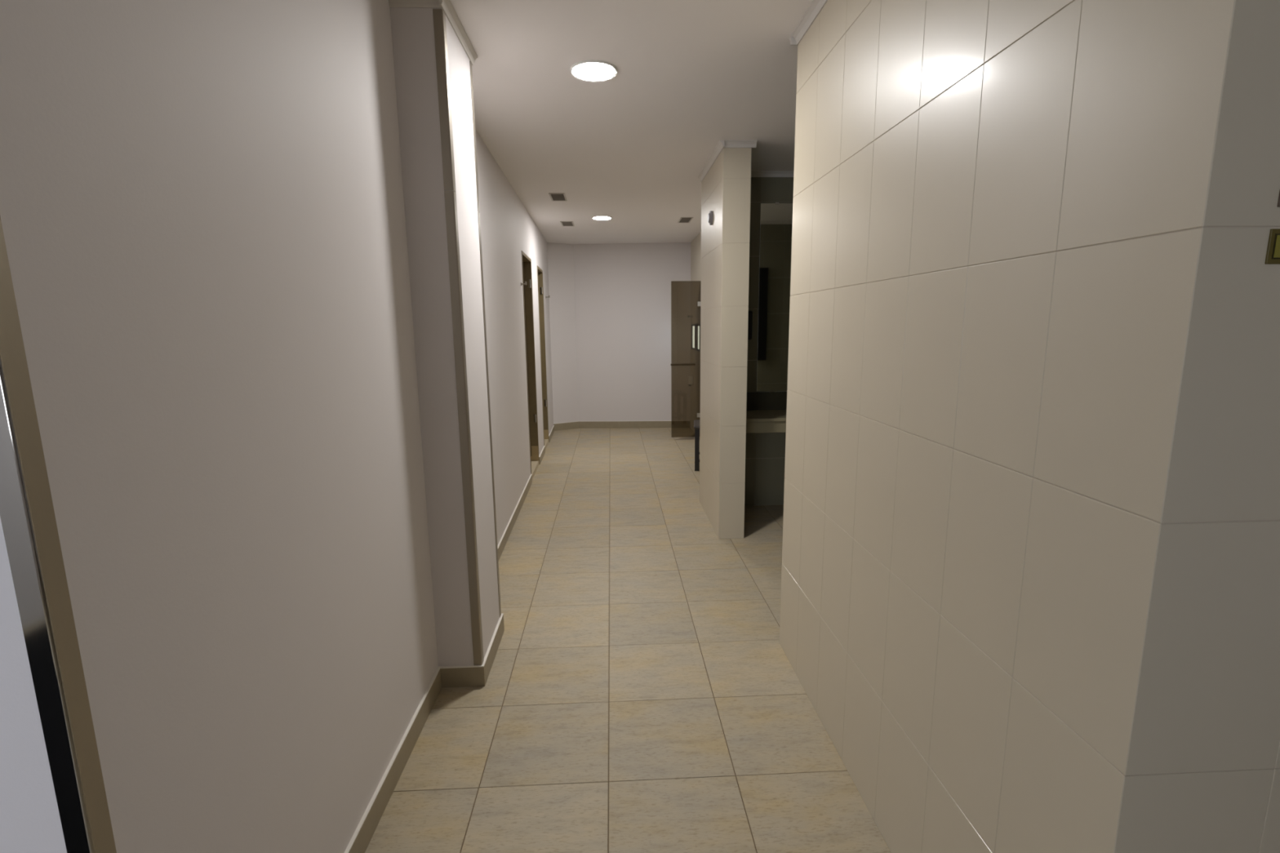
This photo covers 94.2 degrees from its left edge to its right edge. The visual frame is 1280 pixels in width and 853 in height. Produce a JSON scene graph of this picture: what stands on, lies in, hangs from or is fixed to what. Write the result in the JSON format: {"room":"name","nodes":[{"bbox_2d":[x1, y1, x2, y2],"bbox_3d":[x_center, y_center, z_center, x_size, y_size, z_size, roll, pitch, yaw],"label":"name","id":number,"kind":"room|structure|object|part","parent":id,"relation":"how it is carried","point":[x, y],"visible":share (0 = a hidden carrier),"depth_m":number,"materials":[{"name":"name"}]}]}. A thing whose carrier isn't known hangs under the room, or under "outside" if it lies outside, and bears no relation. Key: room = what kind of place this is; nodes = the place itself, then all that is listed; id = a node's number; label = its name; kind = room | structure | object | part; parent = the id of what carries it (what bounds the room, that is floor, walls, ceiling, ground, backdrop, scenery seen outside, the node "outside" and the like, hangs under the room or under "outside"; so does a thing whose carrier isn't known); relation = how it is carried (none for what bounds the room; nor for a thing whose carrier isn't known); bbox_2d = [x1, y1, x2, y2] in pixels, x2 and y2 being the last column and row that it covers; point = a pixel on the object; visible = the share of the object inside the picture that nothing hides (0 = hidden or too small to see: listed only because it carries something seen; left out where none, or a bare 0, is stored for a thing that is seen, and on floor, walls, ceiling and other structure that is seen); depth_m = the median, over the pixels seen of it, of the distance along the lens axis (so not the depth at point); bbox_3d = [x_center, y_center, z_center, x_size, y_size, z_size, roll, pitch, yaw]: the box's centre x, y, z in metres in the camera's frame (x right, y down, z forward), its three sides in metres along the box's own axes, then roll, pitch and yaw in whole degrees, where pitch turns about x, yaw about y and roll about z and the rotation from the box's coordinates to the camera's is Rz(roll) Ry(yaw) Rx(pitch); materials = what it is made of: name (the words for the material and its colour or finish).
{"room":"hallway","nodes":[
{"label":"hallway","id":0,"kind":"room"},
{"bbox_2d":[0,0,438,852],"bbox_3d":[-2.082,-0.090,1.782,2.410,2.780,2.118,-1,10,-3],"label":"wall","id":1,"kind":"structure","parent":0,"point":[202,208],"depth_m":1.20,"materials":[{"name":"white paint"}]},
{"bbox_2d":[0,216,116,852],"bbox_3d":[-0.843,0.080,0.812,0.036,2.742,0.036,-1,10,-3],"label":"guard","id":2,"kind":"object","parent":1,"relation":"attached to","point":[27,513],"visible":1,"depth_m":0.83,"materials":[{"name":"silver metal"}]},
{"bbox_3d":[-0.844,0.083,0.795,0.032,2.742,0.002,-1,10,-3],"label":"leg","id":3,"kind":"part","parent":2,"relation":"part of","materials":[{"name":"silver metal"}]},
{"bbox_2d":[344,666,441,852],"bbox_3d":[-0.848,1.245,1.851,0.012,0.097,1.612,-1,10,-3],"label":"baseboard","id":4,"kind":"structure","parent":1,"relation":"attached to","point":[366,828],"depth_m":2.06,"materials":[{"name":"beige tile"}]},
{"bbox_2d":[388,0,441,8],"bbox_3d":[-0.827,-1.563,2.184,0.190,0.038,0.029,-1,10,-3],"label":"trim","id":5,"kind":"structure","parent":1,"relation":"attached to","point":[393,3],"depth_m":2.19,"materials":[{"name":"grey paint"}]},
{"bbox_2d":[390,7,499,666],"bbox_3d":[-0.824,-0.252,2.654,0.190,2.780,0.468,-1,10,-3],"label":"wall pier","id":6,"kind":"object","parent":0,"point":[412,28],"visible":0.67,"depth_m":2.46,"materials":[{"name":"white paint"}]},
{"bbox_2d":[432,8,484,665],"bbox_3d":[-0.734,-0.245,2.438,0.036,2.641,0.036,-1,10,-3],"label":"guard","id":7,"kind":"object","parent":6,"relation":"attached to","point":[439,15],"visible":1,"depth_m":2.39,"materials":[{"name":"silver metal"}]},
{"bbox_3d":[-0.746,-1.230,2.253,0.032,0.637,0.002,-1,10,-3],"label":"leg","id":8,"kind":"part","parent":7,"relation":"part of","materials":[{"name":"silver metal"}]},
{"bbox_3d":[-0.728,-1.233,2.273,0.002,0.637,0.032,-1,10,-3],"label":"leg","id":9,"kind":"part","parent":7,"relation":"part of","materials":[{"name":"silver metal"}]},
{"bbox_3d":[-0.732,0.073,2.475,0.032,2.002,0.002,-1,10,-3],"label":"leg","id":10,"kind":"part","parent":7,"relation":"part of","materials":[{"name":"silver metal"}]},
{"bbox_3d":[-0.714,0.070,2.495,0.002,2.002,0.032,-1,10,-3],"label":"leg","id":11,"kind":"part","parent":7,"relation":"part of","materials":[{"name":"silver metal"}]},
{"bbox_2d":[439,0,477,65],"bbox_3d":[-0.733,-1.606,2.429,0.029,0.038,0.518,-1,10,-3],"label":"trim","id":12,"kind":"structure","parent":6,"relation":"attached to","point":[446,5],"depth_m":2.39,"materials":[{"name":"grey paint"}]},
{"bbox_2d":[469,60,501,617],"bbox_3d":[-0.755,-0.317,2.868,0.036,2.641,0.036,-1,10,-3],"label":"guard","id":13,"kind":"object","parent":6,"relation":"attached to","point":[470,63],"visible":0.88,"depth_m":2.84,"materials":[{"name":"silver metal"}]},
{"bbox_3d":[-0.749,-1.305,2.699,0.002,0.637,0.032,-1,10,-3],"label":"leg","id":14,"kind":"part","parent":13,"relation":"part of","materials":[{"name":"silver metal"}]},
{"bbox_3d":[-0.735,-0.002,2.920,0.002,2.002,0.032,-1,10,-3],"label":"leg","id":15,"kind":"part","parent":13,"relation":"part of","materials":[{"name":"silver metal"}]},
{"bbox_2d":[482,613,504,683],"bbox_3d":[-0.709,1.067,2.889,0.012,0.097,0.480,-1,10,-3],"label":"baseboard","id":16,"kind":"structure","parent":6,"relation":"attached to","point":[495,642],"depth_m":2.86,"materials":[{"name":"beige tile"}]},
{"bbox_2d":[440,664,485,688],"bbox_3d":[-0.786,1.110,2.643,0.190,0.097,0.012,-1,10,-3],"label":"baseboard","id":17,"kind":"structure","parent":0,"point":[463,676],"depth_m":2.64,"materials":[{"name":"beige tile"}]},
{"bbox_2d":[475,128,553,545],"bbox_3d":[-1.241,-0.796,5.876,0.220,2.780,6.105,-1,10,-4],"label":"wall","id":18,"kind":"structure","parent":0,"point":[508,228],"depth_m":4.78,"materials":[{"name":"white paint"}]},
{"bbox_2d":[497,474,532,560],"bbox_3d":[-1.009,0.783,4.602,0.012,0.089,3.040,-1,10,-4],"label":"baseboard","id":19,"kind":"structure","parent":18,"relation":"attached to","point":[503,541],"depth_m":4.78,"materials":[{"name":"beige tile"}]},
{"bbox_2d":[521,250,539,479],"bbox_3d":[-1.253,-0.624,6.301,0.218,2.300,0.800,-1,10,-3],"label":"door","id":20,"kind":"structure","parent":18,"relation":"in","point":[526,260],"depth_m":6.63,"materials":[{"name":"brown wood"}]},
{"bbox_2d":[538,445,545,464],"bbox_3d":[-1.186,0.342,7.209,0.012,0.089,0.660,-1,10,-4],"label":"baseboard","id":21,"kind":"structure","parent":18,"relation":"attached to","point":[543,451],"depth_m":7.17,"materials":[{"name":"beige tile"}]},
{"bbox_2d":[537,265,548,448],"bbox_3d":[-1.346,-0.857,7.673,0.216,2.300,0.670,-1,10,-3],"label":"door","id":22,"kind":"structure","parent":18,"relation":"in","point":[540,272],"depth_m":7.94,"materials":[{"name":"brown wood"}]},
{"bbox_2d":[548,425,554,442],"bbox_3d":[-1.283,0.098,8.651,0.012,0.089,0.930,-1,10,-4],"label":"baseboard","id":23,"kind":"structure","parent":18,"relation":"attached to","point":[552,432],"depth_m":8.53,"materials":[{"name":"beige tile"}]},
{"bbox_2d":[546,242,690,423],"bbox_3d":[-0.400,-1.363,9.158,2.900,2.780,0.470,-1,10,-3],"label":"wall","id":24,"kind":"structure","parent":0,"point":[610,304],"depth_m":9.03,"materials":[{"name":"white paint"}]},
{"bbox_2d":[553,421,578,431],"bbox_3d":[-1.139,-0.009,9.210,0.421,0.109,0.012,-7,11,-31],"label":"baseboard","id":25,"kind":"structure","parent":24,"relation":"attached to","point":[567,425],"depth_m":9.20,"materials":[{"name":"beige tile"}]},
{"bbox_2d":[578,420,671,427],"bbox_3d":[-0.091,-0.034,9.288,1.746,0.109,0.032,0,10,1],"label":"baseboard","id":26,"kind":"structure","parent":24,"relation":"attached to","point":[659,424],"depth_m":9.28,"materials":[{"name":"beige tile"}]},
{"bbox_2d":[364,427,891,852],"bbox_3d":[-0.218,0.823,5.030,6.800,0.150,9.546,-1,10,-3],"label":"floor","id":27,"kind":"structure","parent":0,"point":[641,693],"depth_m":2.52,"materials":[{"name":"brown tile"}]},
{"bbox_2d":[670,280,701,437],"bbox_3d":[0.617,-0.865,8.046,0.410,2.150,0.072,-1,10,-3],"label":"cabinet","id":28,"kind":"object","parent":27,"relation":"on","point":[685,364],"visible":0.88,"depth_m":8.05,"materials":[{"name":"brown wood"}]},
{"bbox_3d":[0.578,-0.836,8.026,0.330,0.026,0.026,-1,10,-3],"label":"bar handle","id":29,"kind":"part","parent":28,"relation":"part of","materials":[{"name":"brown wood"}]},
{"bbox_2d":[693,419,699,471],"bbox_3d":[0.734,0.205,6.663,0.264,0.500,0.444,0,10,5],"label":"bench","id":30,"kind":"object","parent":27,"relation":"on","point":[696,422],"visible":0.42,"depth_m":6.47,"materials":[{"name":"grey"}]},
{"bbox_3d":[0.731,-0.024,6.624,0.262,0.035,0.444,0,10,5],"label":"seat","id":31,"kind":"part","parent":30,"relation":"part of","materials":[{"name":"grey"}]},
{"bbox_3d":[0.621,0.252,6.485,0.048,0.459,0.035,0,10,5],"label":"leg","id":32,"kind":"part","parent":30,"relation":"part of","materials":[{"name":"black metal"}]},
{"bbox_2d":[449,0,812,244],"bbox_3d":[-0.170,-1.794,2.937,6.800,0.150,12.800,-1,10,-3],"label":"ceiling","id":33,"kind":"structure","parent":0,"point":[632,147],"depth_m":3.23,"materials":[{"name":"white paint"}]},
{"bbox_2d":[548,192,567,200],"bbox_3d":[-0.771,-2.162,5.607,0.146,0.006,0.328,-1,10,-3],"label":"ceiling vent","id":34,"kind":"object","parent":33,"relation":"in","point":[554,196],"visible":1,"depth_m":5.57,"materials":[{"name":"grey metal"}]},
{"bbox_2d":[560,221,574,226],"bbox_3d":[-0.863,-2.410,7.073,0.146,0.006,0.328,-1,10,-3],"label":"ceiling vent","id":35,"kind":"object","parent":33,"relation":"in","point":[563,223],"visible":1,"depth_m":7.05,"materials":[{"name":"grey metal"}]},
{"bbox_2d":[570,59,617,81],"bbox_3d":[-0.220,-1.695,2.840,0.224,0.010,0.224,-1,10,-3],"label":"recessed light","id":36,"kind":"object","parent":33,"relation":"in","point":[592,70],"visible":1,"depth_m":2.82,"materials":[{"name":"white plastic"}]},
{"bbox_2d":[573,62,614,79],"bbox_3d":[-0.220,-1.695,2.840,0.199,0.010,0.199,-1,10,-3],"label":"diffuser","id":37,"kind":"object","parent":36,"relation":"attached to","point":[583,71],"depth_m":2.83,"materials":[{"name":"white plastic"}]},
{"bbox_2d":[591,215,612,220],"bbox_3d":[-0.429,-2.351,6.709,0.224,0.010,0.224,-1,10,-3],"label":"recessed light","id":38,"kind":"object","parent":33,"relation":"in","point":[597,217],"visible":1,"depth_m":6.67,"materials":[{"name":"white plastic"}]},
{"bbox_2d":[593,216,610,219],"bbox_3d":[-0.429,-2.350,6.709,0.199,0.010,0.199,-1,10,-3],"label":"diffuser","id":39,"kind":"object","parent":38,"relation":"attached to","point":[594,217],"depth_m":6.68,"materials":[{"name":"white plastic"}]},
{"bbox_2d":[677,217,693,222],"bbox_3d":[0.525,-2.398,6.911,0.140,0.006,0.348,-1,10,-3],"label":"ceiling vent","id":40,"kind":"object","parent":33,"relation":"in","point":[682,220],"visible":1,"depth_m":6.90,"materials":[{"name":"grey metal"}]},
{"bbox_2d":[690,231,701,280],"bbox_3d":[0.957,-1.030,7.113,0.190,2.780,3.920,-1,10,-3],"label":"wall","id":41,"kind":"structure","parent":0,"point":[695,245],"depth_m":8.29,"materials":[{"name":"beige"}]},
{"bbox_2d":[699,147,793,538],"bbox_3d":[1.758,-0.635,4.737,2.425,2.780,0.970,-1,10,-3],"label":"wall partition","id":42,"kind":"structure","parent":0,"point":[739,469],"depth_m":4.40,"materials":[{"name":"beige tile"}]},
{"bbox_2d":[707,210,713,225],"bbox_3d":[0.526,-1.564,4.463,0.028,0.100,0.100,-1,10,-3],"label":"detector","id":43,"kind":"object","parent":42,"relation":"attached to","point":[710,215],"visible":1,"depth_m":4.43,"materials":[{"name":"grey plastic"}]},
{"bbox_2d":[697,140,724,182],"bbox_3d":[0.520,-1.961,4.436,0.034,0.038,1.000,-1,10,-3],"label":"trim","id":44,"kind":"structure","parent":42,"relation":"attached to","point":[721,144],"depth_m":4.32,"materials":[{"name":"grey paint"}]},
{"bbox_2d":[724,140,757,147],"bbox_3d":[0.667,-1.882,3.966,0.221,0.038,0.034,-1,10,-3],"label":"trim","id":45,"kind":"structure","parent":42,"relation":"attached to","point":[728,144],"depth_m":3.97,"materials":[{"name":"grey paint"}]},
{"bbox_2d":[747,311,752,342],"bbox_3d":[0.870,-0.827,4.929,0.105,0.254,0.099,-1,10,-3],"label":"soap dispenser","id":46,"kind":"object","parent":42,"relation":"attached to","point":[750,313],"visible":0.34,"depth_m":4.88,"materials":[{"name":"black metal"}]},
{"bbox_2d":[746,409,786,433],"bbox_3d":[1.558,0.085,4.930,1.630,0.400,0.469,-1,10,-3],"label":"countertop","id":47,"kind":"structure","parent":42,"relation":"attached to","point":[761,420],"depth_m":4.67,"materials":[{"name":"stone"}]},
{"bbox_2d":[746,391,786,410],"bbox_3d":[1.544,-0.227,5.109,1.630,0.154,0.011,-1,10,-3],"label":"backsplash","id":48,"kind":"structure","parent":42,"relation":"attached to","point":[756,401],"depth_m":5.08,"materials":[{"name":"tile"}]},
{"bbox_2d":[751,171,794,177],"bbox_3d":[1.525,-2.033,4.795,1.634,0.038,0.034,-1,10,-3],"label":"trim","id":49,"kind":"structure","parent":42,"relation":"attached to","point":[753,174],"depth_m":4.77,"materials":[{"name":"grey paint"}]},
{"bbox_2d":[756,202,792,391],"bbox_3d":[1.593,-1.064,4.971,1.218,1.544,0.010,-1,10,-3],"label":"wall mirror","id":50,"kind":"object","parent":42,"relation":"attached to","point":[776,218],"visible":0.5,"depth_m":4.94,"materials":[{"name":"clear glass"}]},
{"bbox_2d":[779,0,1279,852],"bbox_3d":[1.935,-0.148,1.866,2.415,2.780,1.909,-1,10,-3],"label":"wall","id":51,"kind":"structure","parent":0,"point":[1029,597],"depth_m":1.13,"materials":[{"name":"beige tile"}]},
{"bbox_2d":[788,35,798,45],"bbox_3d":[1.544,-1.655,2.573,1.815,0.038,0.034,-1,10,-3],"label":"trim","id":52,"kind":"structure","parent":51,"relation":"attached to","point":[793,42],"depth_m":2.52,"materials":[{"name":"grey paint"}]},
{"bbox_2d":[791,0,827,44],"bbox_3d":[0.702,-1.477,1.579,0.034,0.038,1.909,-1,10,-3],"label":"trim","id":53,"kind":"structure","parent":51,"relation":"attached to","point":[815,6],"depth_m":2.35,"materials":[{"name":"grey paint"}]},
{"bbox_2d":[1264,228,1279,264],"bbox_3d":[0.934,-0.251,0.827,0.128,0.047,0.004,-1,10,-3],"label":"wall sign","id":54,"kind":"object","parent":51,"relation":"attached to","point":[1273,255],"visible":1,"depth_m":0.82,"materials":[{"name":"yellow"}]},
{"bbox_2d":[1276,191,1279,207],"bbox_3d":[0.903,-0.314,0.816,0.058,0.024,0.003,-1,10,-3],"label":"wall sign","id":55,"kind":"object","parent":51,"relation":"attached to","point":[1278,201],"visible":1,"depth_m":0.81,"materials":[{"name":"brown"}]}
]}

